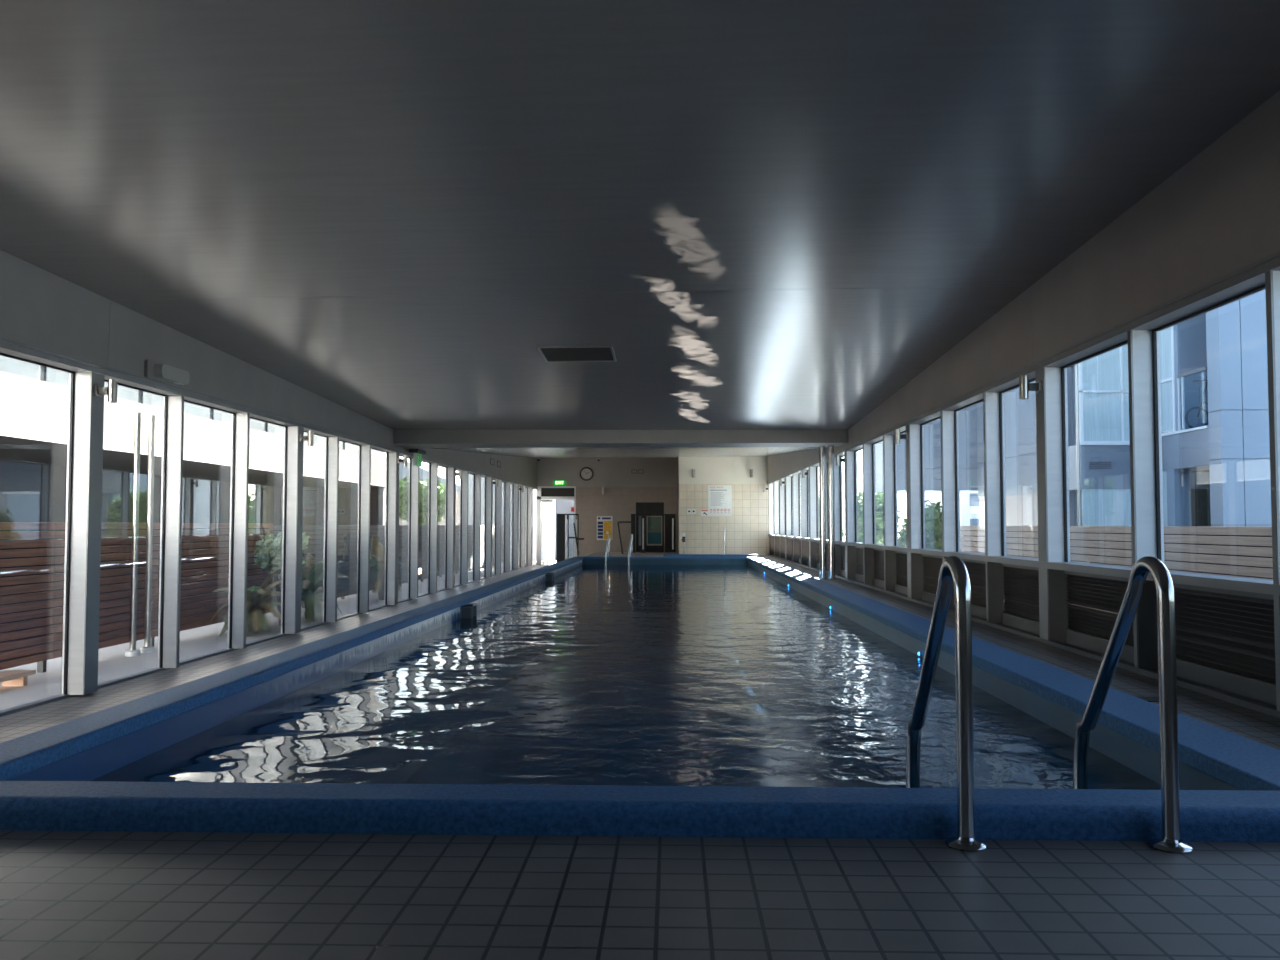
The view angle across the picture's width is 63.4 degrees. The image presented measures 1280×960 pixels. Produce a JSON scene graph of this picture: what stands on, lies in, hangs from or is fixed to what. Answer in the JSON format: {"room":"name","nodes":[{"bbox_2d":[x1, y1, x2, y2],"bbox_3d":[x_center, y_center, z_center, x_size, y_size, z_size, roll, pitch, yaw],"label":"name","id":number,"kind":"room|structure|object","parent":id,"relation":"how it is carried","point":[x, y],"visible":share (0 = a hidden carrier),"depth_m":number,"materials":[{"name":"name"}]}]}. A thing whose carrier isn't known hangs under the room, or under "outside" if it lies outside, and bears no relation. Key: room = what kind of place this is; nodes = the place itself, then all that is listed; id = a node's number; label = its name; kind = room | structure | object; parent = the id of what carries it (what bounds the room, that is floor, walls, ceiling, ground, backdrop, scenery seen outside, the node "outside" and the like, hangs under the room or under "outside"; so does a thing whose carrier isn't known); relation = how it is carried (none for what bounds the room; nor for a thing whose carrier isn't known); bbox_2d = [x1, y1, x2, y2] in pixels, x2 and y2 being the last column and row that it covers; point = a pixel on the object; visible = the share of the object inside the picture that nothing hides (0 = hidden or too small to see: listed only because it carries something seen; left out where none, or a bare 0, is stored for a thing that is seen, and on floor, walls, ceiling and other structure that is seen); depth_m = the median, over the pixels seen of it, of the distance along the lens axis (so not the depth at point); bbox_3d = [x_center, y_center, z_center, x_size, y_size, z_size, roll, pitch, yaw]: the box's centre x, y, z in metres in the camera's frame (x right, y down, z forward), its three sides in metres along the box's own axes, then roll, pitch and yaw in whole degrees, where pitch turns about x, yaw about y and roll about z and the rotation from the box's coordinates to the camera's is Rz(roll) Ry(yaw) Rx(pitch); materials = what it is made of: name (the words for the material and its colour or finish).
{"room":"indoor swimming pool","nodes":[
{"label":"indoor swimming pool","id":0,"kind":"room"},
{"bbox_2d":[0,250,536,486],"bbox_3d":[-4.632,-1.325,17.478,0.230,1.355,42.500,0,-2,2],"label":"wall","id":1,"kind":"structure","parent":0,"point":[135,338],"depth_m":10.01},
{"bbox_2d":[0,353,74,694],"bbox_3d":[-4.907,0.416,8.144,0.200,2.795,1.667,0,-2,2],"label":"window","id":2,"kind":"structure","parent":1,"relation":"in","point":[1,354],"depth_m":8.95,"materials":[{"name":"metal"}]},
{"bbox_2d":[61,372,167,694],"bbox_3d":[-4.855,0.489,9.808,0.200,2.795,1.667,0,-2,2],"label":"door frame","id":3,"kind":"structure","parent":1,"relation":"in","point":[86,513],"depth_m":9.01,"materials":[{"name":"metal"}]},
{"bbox_2d":[94,379,117,402],"bbox_3d":[-4.692,-0.783,9.124,0.172,0.204,0.100,0,-2,2],"label":"wall light","id":4,"kind":"object","parent":3,"relation":"attached to","point":[111,390],"visible":1,"depth_m":9.10,"materials":[{"name":"silver metal"}]},
{"bbox_2d":[144,360,189,386],"bbox_3d":[-4.682,-1.054,10.277,0.120,0.173,0.700,0,-2,2],"label":"emergency light","id":5,"kind":"object","parent":1,"relation":"attached to","point":[164,373],"visible":1,"depth_m":10.14,"materials":[{"name":"white plastic"}]},
{"bbox_2d":[158,396,235,667],"bbox_3d":[-4.803,0.561,11.473,0.200,2.795,1.667,0,-2,2],"label":"window","id":6,"kind":"structure","parent":1,"relation":"in","point":[175,410],"depth_m":10.65,"materials":[{"name":"metal"}]},
{"bbox_2d":[228,413,286,648],"bbox_3d":[-4.750,0.633,13.137,0.200,2.795,1.667,0,-2,2],"label":"window","id":7,"kind":"structure","parent":1,"relation":"in","point":[242,426],"depth_m":12.31,"materials":[{"name":"metal"}]},
{"bbox_2d":[0,337,536,488],"bbox_3d":[-4.616,-0.616,17.446,0.242,0.075,42.500,0,-2,2],"label":"trim","id":8,"kind":"structure","parent":1,"relation":"attached to","point":[7,346],"depth_m":10.69,"materials":[{"name":"grey metal"}]},
{"bbox_2d":[281,426,327,633],"bbox_3d":[-4.698,0.705,14.801,0.200,2.795,1.667,0,-2,2],"label":"window","id":9,"kind":"structure","parent":1,"relation":"in","point":[294,495],"depth_m":13.99,"materials":[{"name":"metal"}]},
{"bbox_2d":[323,437,360,621],"bbox_3d":[-4.646,0.778,16.465,0.200,2.795,1.667,0,-2,2],"label":"window","id":10,"kind":"structure","parent":1,"relation":"in","point":[333,442],"depth_m":15.64,"materials":[{"name":"metal"}]},
{"bbox_2d":[356,445,388,612],"bbox_3d":[-4.594,0.850,18.130,0.200,2.795,1.667,0,-2,2],"label":"window","id":11,"kind":"structure","parent":1,"relation":"in","point":[365,449],"depth_m":17.31,"materials":[{"name":"metal"}]},
{"bbox_2d":[384,452,410,604],"bbox_3d":[-4.542,0.922,19.794,0.200,2.795,1.667,0,-2,2],"label":"window","id":12,"kind":"structure","parent":1,"relation":"in","point":[393,467],"depth_m":18.98,"materials":[{"name":"metal"}]},
{"bbox_2d":[408,458,430,598],"bbox_3d":[-4.489,0.995,21.458,0.200,2.795,1.667,0,-2,2],"label":"window","id":13,"kind":"structure","parent":1,"relation":"in","point":[414,552],"depth_m":20.64,"materials":[{"name":"metal"}]},
{"bbox_2d":[427,463,447,592],"bbox_3d":[-4.437,1.067,23.122,0.200,2.795,1.667,0,-2,2],"label":"window","id":14,"kind":"structure","parent":1,"relation":"in","point":[434,466],"depth_m":22.30,"materials":[{"name":"metal"}]},
{"bbox_2d":[444,467,461,587],"bbox_3d":[-4.385,1.139,24.787,0.200,2.795,1.667,0,-2,2],"label":"window","id":15,"kind":"structure","parent":1,"relation":"in","point":[451,479],"depth_m":23.97,"materials":[{"name":"metal"}]},
{"bbox_2d":[459,471,474,583],"bbox_3d":[-4.333,1.211,26.451,0.200,2.795,1.667,0,-2,2],"label":"window","id":16,"kind":"structure","parent":1,"relation":"in","point":[465,474],"depth_m":25.63,"materials":[{"name":"metal"}]},
{"bbox_2d":[472,474,485,580],"bbox_3d":[-4.280,1.284,28.115,0.200,2.795,1.667,0,-2,2],"label":"window","id":17,"kind":"structure","parent":1,"relation":"in","point":[476,542],"depth_m":27.30,"materials":[{"name":"metal"}]},
{"bbox_2d":[484,477,495,576],"bbox_3d":[-4.228,1.356,29.780,0.200,2.795,1.667,0,-2,2],"label":"window","id":18,"kind":"structure","parent":1,"relation":"in","point":[489,487],"depth_m":28.97,"materials":[{"name":"metal"}]},
{"bbox_2d":[494,480,504,574],"bbox_3d":[-4.176,1.428,31.444,0.200,2.795,1.667,0,-2,2],"label":"window","id":19,"kind":"structure","parent":1,"relation":"in","point":[498,490],"depth_m":30.62,"materials":[{"name":"metal"}]},
{"bbox_2d":[503,482,513,571],"bbox_3d":[-4.124,1.501,33.108,0.200,2.795,1.667,0,-2,2],"label":"window","id":20,"kind":"structure","parent":1,"relation":"in","point":[506,484],"depth_m":32.28,"materials":[{"name":"metal"}]},
{"bbox_2d":[512,484,520,569],"bbox_3d":[-4.072,1.573,34.773,0.200,2.795,1.667,0,-2,2],"label":"window","id":21,"kind":"structure","parent":1,"relation":"in","point":[515,511],"depth_m":33.96,"materials":[{"name":"metal"}]},
{"bbox_2d":[519,486,527,567],"bbox_3d":[-4.019,1.645,36.437,0.200,2.795,1.667,0,-2,2],"label":"window","id":22,"kind":"structure","parent":1,"relation":"in","point":[523,494],"depth_m":35.61,"materials":[{"name":"metal"}]},
{"bbox_2d":[526,488,532,565],"bbox_3d":[-3.972,1.710,37.936,0.200,2.795,1.337,0,-2,2],"label":"window","id":23,"kind":"structure","parent":1,"relation":"in","point":[529,551],"depth_m":37.28,"materials":[{"name":"metal"}]},
{"bbox_2d":[0,565,547,742],"bbox_3d":[-3.376,2.504,21.014,2.430,0.220,35.226,0,-2,2],"label":"window ledge","id":24,"kind":"structure","parent":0,"point":[21,723],"depth_m":10.48,"materials":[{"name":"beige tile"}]},
{"bbox_2d":[557,514,578,561],"bbox_3d":[-2.583,2.144,36.930,0.784,1.880,0.122,0,-2,2],"label":"gate","id":25,"kind":"object","parent":24,"relation":"on","point":[560,517],"visible":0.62,"depth_m":36.95,"materials":[{"name":"metal"}]},
{"bbox_2d":[8,560,581,783],"bbox_3d":[-2.038,2.421,16.452,0.001,1.490,25.730,0,-2,2],"label":"pool water","id":26,"kind":"structure","parent":0,"point":[342,732],"depth_m":7.79,"materials":[{"name":"liquid"}]},
{"bbox_2d":[460,603,476,620],"bbox_3d":[-2.084,1.651,12.599,0.150,0.275,0.286,0,-2,2],"label":"box","id":27,"kind":"object","parent":26,"relation":"attached to","point":[469,610],"visible":0.47,"depth_m":12.46,"materials":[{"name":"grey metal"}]},
{"bbox_2d":[111,286,1029,429],"bbox_3d":[-0.523,-1.317,13.956,8.225,0.445,9.516,0,-2,2],"label":"ceiling","id":28,"kind":"structure","parent":0,"point":[787,359],"depth_m":11.68,"materials":[{"name":"paint"}]},
{"bbox_2d":[537,346,616,361],"bbox_3d":[-0.711,-1.441,11.877,0.840,0.049,0.850,0,-2,2],"label":"ceiling vent","id":29,"kind":"object","parent":28,"relation":"in","point":[549,353],"visible":1,"depth_m":11.84,"materials":[{"name":"grey metal"}]},
{"bbox_2d":[537,458,677,556],"bbox_3d":[-1.195,1.138,38.644,5.650,4.440,0.200,0,-2,2],"label":"wall","id":30,"kind":"structure","parent":0,"point":[619,503],"depth_m":38.55,"materials":[{"name":"beige tile"}]},
{"bbox_2d":[0,564,532,716],"bbox_3d":[-4.687,2.231,17.325,0.080,0.045,42.500,0,-2,2],"label":"trim","id":31,"kind":"structure","parent":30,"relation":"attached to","point":[8,711],"depth_m":10.60,"materials":[{"name":"grey metal"}]},
{"bbox_2d":[536,486,575,564],"bbox_3d":[-3.121,1.696,38.599,1.460,2.920,0.160,0,-2,2],"label":"door","id":32,"kind":"structure","parent":30,"relation":"in","point":[543,492],"depth_m":38.60,"materials":[{"name":"metal"}]},
{"bbox_2d":[597,516,611,539],"bbox_3d":[-1.315,1.788,38.511,0.585,0.890,0.015,0,-2,2],"label":"safety sign","id":33,"kind":"object","parent":30,"relation":"attached to","point":[604,523],"visible":1,"depth_m":38.51,"materials":[{"name":"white plastic"}]},
{"bbox_2d":[636,502,663,551],"bbox_3d":[0.367,1.752,38.495,1.040,1.840,0.105,0,-2,2],"label":"door","id":34,"kind":"structure","parent":30,"relation":"in","point":[654,524],"depth_m":38.47,"materials":[{"name":"black paint"}]},
{"bbox_2d":[432,447,818,458],"bbox_3d":[-0.057,-0.752,28.826,8.225,1.064,19.700,0,-2,2],"label":"ceiling","id":35,"kind":"structure","parent":0,"point":[617,452],"depth_m":25.74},
{"bbox_2d":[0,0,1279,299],"bbox_3d":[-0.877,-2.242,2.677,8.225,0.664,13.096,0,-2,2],"label":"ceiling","id":36,"kind":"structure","parent":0,"point":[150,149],"depth_m":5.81,"materials":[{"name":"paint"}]},
{"bbox_2d":[0,552,1279,959],"bbox_3d":[-0.368,1.901,17.254,8.640,0.300,42.600,0,-2,2],"label":"floor","id":37,"kind":"structure","parent":0,"point":[65,895],"depth_m":2.80,"materials":[{"name":"grey tile"}]},
{"bbox_2d":[0,557,1279,842],"bbox_3d":[0.341,1.964,16.417,5.285,0.700,26.222,0,-2,2],"label":"pool coping","id":38,"kind":"object","parent":37,"relation":"on","point":[1251,813],"visible":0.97,"depth_m":3.42},
{"bbox_2d":[631,514,675,552],"bbox_3d":[0.479,1.931,37.540,1.615,1.400,0.130,0,-2,2],"label":"gate","id":39,"kind":"object","parent":37,"relation":"on","point":[670,525],"visible":0.99,"depth_m":37.55,"materials":[{"name":"metal"}]},
{"bbox_2d":[664,554,757,556],"bbox_3d":[2.030,2.219,29.818,2.685,0.155,0.630,0,-2,2],"label":"ledge","id":40,"kind":"object","parent":37,"relation":"on","point":[665,555],"visible":0.54,"depth_m":29.52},
{"bbox_2d":[819,446,827,578],"bbox_3d":[3.395,0.601,19.245,0.170,2.470,0.170,0,-2,2],"label":"steel column","id":41,"kind":"structure","parent":37,"relation":"on","point":[822,449],"depth_m":19.20,"materials":[{"name":"silver metal"}]},
{"bbox_2d":[393,430,847,447],"bbox_3d":[-0.359,-0.879,19.177,8.205,0.480,1.000,0,-2,2],"label":"beam","id":42,"kind":"structure","parent":41,"relation":"on","point":[404,438],"depth_m":18.71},
{"bbox_2d":[409,449,425,466],"bbox_3d":[-4.271,-0.423,19.881,0.180,0.310,0.600,0,-2,2],"label":"exit sign","id":43,"kind":"object","parent":42,"relation":"hanging from","point":[418,453],"visible":1,"depth_m":19.78,"materials":[{"name":"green plastic"}]},
{"bbox_2d":[827,445,836,579],"bbox_3d":[3.525,0.594,19.091,0.170,2.470,0.170,0,-2,2],"label":"steel column","id":44,"kind":"structure","parent":37,"relation":"on","point":[830,448],"depth_m":19.04,"materials":[{"name":"silver metal"}]},
{"bbox_2d":[906,556,987,851],"bbox_3d":[1.029,1.256,3.568,0.128,2.000,0.808,0,-2,2],"label":"ladder rail","id":45,"kind":"object","parent":37,"relation":"on","point":[953,572],"visible":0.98,"depth_m":3.25,"materials":[{"name":"silver metal"}]},
{"bbox_2d":[1073,556,1194,853],"bbox_3d":[1.659,1.255,3.548,0.128,2.000,0.808,0,-2,2],"label":"ladder rail","id":46,"kind":"object","parent":37,"relation":"on","point":[1170,841],"visible":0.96,"depth_m":3.23,"materials":[{"name":"silver metal"}]},
{"bbox_2d":[403,612,898,787],"bbox_3d":[0.294,3.162,16.347,4.665,0.001,25.730,0,-2,2],"label":"pool water","id":47,"kind":"structure","parent":0,"point":[636,731],"depth_m":12.48,"materials":[{"name":"liquid"}]},
{"bbox_2d":[582,559,747,611],"bbox_3d":[0.696,2.976,29.226,4.665,1.490,0.001,0,-2,2],"label":"wall","id":48,"kind":"structure","parent":0,"point":[584,561],"depth_m":29.25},
{"bbox_2d":[259,565,1091,755],"bbox_3d":[0.294,1.834,16.405,4.655,0.001,25.720,0,-2,2],"label":"pool water","id":49,"kind":"object","parent":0,"point":[585,590],"visible":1,"depth_m":12.69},
{"bbox_2d":[679,456,768,554],"bbox_3d":[2.864,0.610,34.333,3.145,3.760,0.200,0,-2,2],"label":"wall","id":50,"kind":"structure","parent":0,"point":[747,529],"depth_m":34.22,"materials":[{"name":"beige tile"}]},
{"bbox_2d":[708,485,731,515],"bbox_3d":[2.643,0.686,34.227,0.780,1.020,0.018,0,-2,2],"label":"sign","id":51,"kind":"object","parent":50,"relation":"attached to","point":[719,496],"visible":1,"depth_m":34.22,"materials":[{"name":"white plastic"}]},
{"bbox_2d":[768,534,1279,595],"bbox_3d":[3.719,0.990,15.012,0.209,0.055,38.300,0,-2,2],"label":"sill","id":52,"kind":"structure","parent":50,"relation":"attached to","point":[1204,580],"depth_m":7.75,"materials":[{"name":"grey metal"}]},
{"bbox_2d":[747,560,1239,789],"bbox_3d":[2.625,2.415,16.306,0.001,1.490,25.730,0,-2,2],"label":"pool water","id":53,"kind":"structure","parent":0,"point":[1117,761],"depth_m":7.85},
{"bbox_2d":[768,554,1279,717],"bbox_3d":[3.639,1.634,14.987,0.049,0.035,38.300,0,-2,2],"label":"trim","id":54,"kind":"structure","parent":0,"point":[1260,707],"depth_m":7.58,"materials":[{"name":"tile"}]},
{"bbox_2d":[768,90,1279,481],"bbox_3d":[3.734,-1.423,15.217,0.225,1.355,38.500,0,-2,2],"label":"wall","id":55,"kind":"structure","parent":0,"point":[1217,215],"depth_m":7.01,"materials":[{"name":"paint"}]},
{"bbox_2d":[769,484,773,554],"bbox_3d":[4.308,1.306,33.922,0.195,2.335,0.470,0,-2,2],"label":"window","id":56,"kind":"structure","parent":55,"relation":"in","point":[771,486],"depth_m":33.69,"materials":[{"name":"metal"}]},
{"bbox_2d":[774,482,779,556],"bbox_3d":[4.274,1.259,32.855,0.195,2.335,1.667,0,-2,2],"label":"window","id":57,"kind":"structure","parent":55,"relation":"in","point":[776,484],"depth_m":32.02,"materials":[{"name":"metal"}]},
{"bbox_2d":[779,479,785,558],"bbox_3d":[4.222,1.187,31.191,0.195,2.335,1.667,0,-2,2],"label":"window","id":58,"kind":"structure","parent":55,"relation":"in","point":[782,553],"depth_m":30.36,"materials":[{"name":"metal"}]},
{"bbox_2d":[785,477,792,560],"bbox_3d":[4.170,1.115,29.527,0.195,2.335,1.667,0,-2,2],"label":"window","id":59,"kind":"structure","parent":55,"relation":"in","point":[788,542],"depth_m":28.70,"materials":[{"name":"metal"}]},
{"bbox_2d":[791,474,800,562],"bbox_3d":[4.118,1.042,27.862,0.195,2.335,1.667,0,-2,2],"label":"window","id":60,"kind":"structure","parent":55,"relation":"in","point":[795,498],"depth_m":27.04,"materials":[{"name":"metal"}]},
{"bbox_2d":[798,471,808,564],"bbox_3d":[4.066,0.970,26.198,0.195,2.335,1.667,0,-2,2],"label":"window","id":61,"kind":"structure","parent":55,"relation":"in","point":[803,545],"depth_m":25.37,"materials":[{"name":"glass"}]},
{"bbox_2d":[807,467,818,567],"bbox_3d":[4.013,0.898,24.534,0.195,2.335,1.667,0,-2,2],"label":"window","id":62,"kind":"structure","parent":55,"relation":"in","point":[812,546],"depth_m":23.71,"materials":[{"name":"metal"}]},
{"bbox_2d":[816,462,827,571],"bbox_3d":[3.961,0.826,22.869,0.195,2.335,1.667,0,-2,2],"label":"window","id":63,"kind":"structure","parent":55,"relation":"in","point":[818,543],"depth_m":23.29,"materials":[{"name":"metal"}]},
{"bbox_2d":[827,457,842,574],"bbox_3d":[3.909,0.753,21.205,0.195,2.335,1.667,0,-2,2],"label":"window","id":64,"kind":"structure","parent":55,"relation":"in","point":[838,553],"depth_m":20.38,"materials":[{"name":"metal"}]},
{"bbox_2d":[839,451,857,579],"bbox_3d":[3.857,0.681,19.541,0.195,2.335,1.667,0,-2,2],"label":"window","id":65,"kind":"structure","parent":55,"relation":"in","point":[848,552],"depth_m":18.73,"materials":[{"name":"metal"}]},
{"bbox_2d":[854,444,875,584],"bbox_3d":[3.805,0.609,17.877,0.195,2.335,1.667,0,-2,2],"label":"window","id":66,"kind":"structure","parent":55,"relation":"in","point":[865,560],"depth_m":17.06,"materials":[{"name":"metal"}]},
{"bbox_2d":[872,435,897,591],"bbox_3d":[3.752,0.536,16.212,0.195,2.335,1.667,0,-2,2],"label":"window","id":67,"kind":"structure","parent":55,"relation":"in","point":[885,573],"depth_m":15.40,"materials":[{"name":"metal"}]},
{"bbox_2d":[893,424,924,599],"bbox_3d":[3.700,0.464,14.548,0.195,2.335,1.667,0,-2,2],"label":"window","id":68,"kind":"structure","parent":55,"relation":"in","point":[909,567],"depth_m":13.74,"materials":[{"name":"metal"}]},
{"bbox_2d":[920,411,959,609],"bbox_3d":[3.648,0.392,12.884,0.195,2.335,1.667,0,-2,2],"label":"window","id":69,"kind":"structure","parent":55,"relation":"in","point":[932,563],"depth_m":12.08,"materials":[{"name":"metal"}]},
{"bbox_2d":[954,392,1006,623],"bbox_3d":[3.596,0.320,11.220,0.195,2.335,1.667,0,-2,2],"label":"window","id":70,"kind":"structure","parent":55,"relation":"in","point":[986,578],"depth_m":10.40,"materials":[{"name":"metal"}]},
{"bbox_2d":[767,251,1279,484],"bbox_3d":[3.715,-0.719,15.086,0.237,0.075,38.300,0,-2,2],"label":"trim","id":71,"kind":"structure","parent":55,"relation":"attached to","point":[1249,277],"depth_m":7.38,"materials":[{"name":"grey metal"}]},
{"bbox_2d":[999,367,1069,642],"bbox_3d":[3.544,0.247,9.555,0.195,2.335,1.667,0,-2,2],"label":"window","id":72,"kind":"structure","parent":55,"relation":"in","point":[1036,596],"depth_m":8.76,"materials":[{"name":"metal"}]},
{"bbox_2d":[1019,375,1041,399],"bbox_3d":[3.337,-0.794,8.873,0.172,0.204,0.100,0,-2,2],"label":"wall light","id":73,"kind":"object","parent":72,"relation":"attached to","point":[1025,387],"visible":1,"depth_m":8.84,"materials":[{"name":"silver metal"}]},
{"bbox_2d":[1061,330,1163,670],"bbox_3d":[3.491,0.175,7.891,0.195,2.335,1.667,0,-2,2],"label":"window","id":74,"kind":"structure","parent":55,"relation":"in","point":[1106,593],"depth_m":7.09,"materials":[{"name":"metal"}]},
{"bbox_2d":[1152,271,1279,710],"bbox_3d":[3.439,0.103,6.227,0.195,2.335,1.667,0,-2,2],"label":"window","id":75,"kind":"structure","parent":55,"relation":"in","point":[1234,635],"depth_m":6.03,"materials":[{"name":"metal"}]},
{"bbox_2d":[773,555,1276,707],"bbox_3d":[3.748,1.657,14.982,0.170,0.190,38.300,0,-2,2],"label":"trim","id":76,"kind":"structure","parent":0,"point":[1267,697],"depth_m":6.72,"materials":[{"name":"grey metal"}]},
{"label":"outside","id":77,"kind":"structure","parent":0,"visible":0},
{"bbox_2d":[555,499,573,560],"bbox_3d":[-2.354,1.401,43.776,2.450,4.000,0.200,0,-2,2],"label":"wall","id":78,"kind":"structure","parent":77,"point":[562,506],"depth_m":43.69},
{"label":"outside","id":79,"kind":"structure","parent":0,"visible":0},
{"bbox_2d":[0,560,556,710],"bbox_3d":[-31.669,2.966,30.908,54.750,0.255,100.000,0,-2,2],"label":"ground","id":80,"kind":"structure","parent":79,"point":[113,663],"depth_m":12.16,"materials":[{"name":"concrete"}]},
{"bbox_2d":[0,670,35,685],"bbox_3d":[-5.836,1.817,8.927,0.270,0.135,1.620,0,-2,2],"label":"bench","id":81,"kind":"object","parent":80,"relation":"on","point":[7,677],"visible":1,"depth_m":9.61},
{"bbox_2d":[125,412,140,656],"bbox_3d":[-5.809,0.615,11.922,0.160,2.795,0.160,0,-2,2],"label":"steel pole","id":82,"kind":"object","parent":80,"relation":"on","point":[132,651],"visible":1,"depth_m":11.90,"materials":[{"name":"silver metal"}]},
{"bbox_2d":[0,522,273,672],"bbox_3d":[-5.971,1.226,11.235,0.226,1.526,10.230,0,-2,2],"label":"fence","id":83,"kind":"object","parent":80,"relation":"on","point":[32,554],"visible":0.59,"depth_m":11.58,"materials":[{"name":"brown wood"}]},
{"bbox_2d":[140,415,154,652],"bbox_3d":[-5.799,0.630,12.252,0.160,2.795,0.160,0,-2,2],"label":"steel pole","id":84,"kind":"object","parent":80,"relation":"on","point":[147,648],"visible":0.96,"depth_m":12.23,"materials":[{"name":"silver metal"}]},
{"bbox_2d":[210,567,281,635],"bbox_3d":[-5.376,1.664,14.398,0.871,0.914,1.879,0,-2,2],"label":"palm","id":85,"kind":"object","parent":80,"relation":"on","point":[256,597],"visible":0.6,"depth_m":14.26,"materials":[{"name":"green plant"}]},
{"bbox_2d":[253,531,310,625],"bbox_3d":[-5.320,1.446,15.412,0.797,1.446,0.961,0,-2,2],"label":"shrub","id":86,"kind":"object","parent":80,"relation":"on","point":[269,556],"visible":0.5,"depth_m":15.24,"materials":[{"name":"green plant"}]},
{"bbox_2d":[273,553,347,621],"bbox_3d":[-5.288,1.698,16.471,0.966,1.027,2.116,0,-2,2],"label":"palm","id":87,"kind":"object","parent":80,"relation":"on","point":[311,589],"visible":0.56,"depth_m":16.32,"materials":[{"name":"green plant"}]},
{"bbox_2d":[356,537,404,599],"bbox_3d":[-5.172,1.766,20.754,0.846,1.262,1.871,0,-2,2],"label":"palm","id":88,"kind":"object","parent":80,"relation":"on","point":[379,563],"visible":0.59,"depth_m":20.52,"materials":[{"name":"green plant"}]},
{"bbox_2d":[265,525,503,613],"bbox_3d":[-5.703,1.982,28.268,0.135,1.493,23.730,0,-2,2],"label":"fence","id":89,"kind":"object","parent":80,"relation":"on","point":[347,534],"visible":0.43,"depth_m":22.76,"materials":[{"name":"wood"}]},
{"bbox_2d":[468,474,554,559],"bbox_3d":[-5.590,1.423,44.277,4.050,4.000,0.200,0,-2,2],"label":"wall","id":90,"kind":"structure","parent":80,"relation":"on","point":[548,508],"depth_m":44.13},
{"bbox_3d":[-22.690,2.623,26.134,33.000,0.014,69.000,0,-2,2],"label":"path","id":91,"kind":"object","parent":80,"relation":"on","visible":0},
{"bbox_2d":[0,355,385,524],"bbox_3d":[-11.836,-0.821,21.437,7.000,6.500,24.000,0,-2,2],"label":"building","id":92,"kind":"structure","parent":91,"relation":"on","point":[34,398],"depth_m":20.67,"materials":[{"name":"white concrete"}]},
{"bbox_2d":[385,456,459,524],"bbox_3d":[-11.802,1.411,54.386,7.800,4.900,8.800,0,-2,2],"label":"house","id":93,"kind":"structure","parent":91,"relation":"on","point":[423,470],"depth_m":50.26,"materials":[{"name":"white concrete"}]},
{"bbox_2d":[399,476,455,524],"bbox_3d":[-9.159,1.630,44.209,2.611,3.588,2.686,0,-3,-7],"label":"tree","id":94,"kind":"object","parent":91,"relation":"on","point":[423,489],"visible":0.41,"depth_m":43.60,"materials":[{"name":"green plant"}]},
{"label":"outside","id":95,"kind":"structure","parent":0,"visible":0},
{"bbox_3d":[32.786,3.123,33.886,56.590,0.300,110.000,0,-2,2],"label":"ground","id":96,"kind":"structure","parent":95,"visible":0},
{"bbox_2d":[925,493,979,548],"bbox_3d":[23.580,0.563,53.298,16.200,6.500,8.030,0,-2,2],"label":"building","id":97,"kind":"structure","parent":96,"relation":"on","point":[969,502],"depth_m":49.52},
{"bbox_2d":[960,526,1272,613],"bbox_3d":[5.909,1.267,11.712,0.135,1.486,15.930,0,-2,2],"label":"fence","id":98,"kind":"object","parent":96,"relation":"on","point":[1231,551],"visible":0.23,"depth_m":11.25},
{"bbox_2d":[976,290,1271,526],"bbox_3d":[10.489,-4.525,22.564,4.151,14.000,11.145,1,-3,-17],"label":"apartment block","id":99,"kind":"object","parent":96,"relation":"on","point":[1217,473],"visible":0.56,"depth_m":19.39,"materials":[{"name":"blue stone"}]},
{"bbox_2d":[1075,364,1080,525],"bbox_3d":[8.773,-4.347,20.914,0.064,13.500,0.064,0,-2,2],"label":"downpipe","id":100,"kind":"object","parent":99,"relation":"attached to","point":[1076,365],"visible":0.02,"depth_m":20.73,"materials":[{"name":"silver metal"}]},
{"bbox_2d":[1089,462,1110,468],"bbox_3d":[9.218,-0.293,20.746,0.430,0.145,0.015,0,-2,2],"label":"vent grille","id":101,"kind":"object","parent":99,"relation":"attached to","point":[1092,465],"depth_m":20.74,"materials":[{"name":"grey metal"}]},
{"bbox_2d":[1162,470,1167,525],"bbox_3d":[10.113,1.101,20.164,0.050,2.550,1.000,0,-2,2],"label":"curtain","id":102,"kind":"object","parent":99,"relation":"hanging from","point":[1165,472],"depth_m":19.87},
{"bbox_2d":[1185,377,1207,427],"bbox_3d":[10.671,-1.384,18.953,1.394,0.955,0.537,0,-2,2],"label":"bicycle","id":103,"kind":"object","parent":99,"relation":"on","point":[1200,408],"visible":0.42,"depth_m":18.95,"materials":[{"name":"silver metal"}]},
{"bbox_3d":[6.965,3.368,43.198,4.390,0.020,53.000,0,-2,2],"label":"path","id":104,"kind":"object","parent":96,"relation":"on","visible":0},
{"bbox_2d":[857,488,901,544],"bbox_3d":[6.902,1.470,30.808,1.662,2.744,1.634,0,-3,8],"label":"shrub","id":105,"kind":"object","parent":104,"relation":"on","point":[879,498],"visible":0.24,"depth_m":30.38,"materials":[{"name":"green plant"}]},
{"bbox_2d":[875,404,977,493],"bbox_3d":[8.662,-4.237,29.204,3.700,14.000,2.500,0,-2,2],"label":"block","id":106,"kind":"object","parent":104,"relation":"on","point":[968,480],"visible":0.07,"depth_m":27.82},
{"bbox_2d":[898,500,962,551],"bbox_3d":[6.689,1.480,23.973,1.660,2.131,1.701,0,-2,2],"label":"shrub","id":107,"kind":"object","parent":104,"relation":"on","point":[933,518],"visible":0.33,"depth_m":23.51,"materials":[{"name":"green plant"}]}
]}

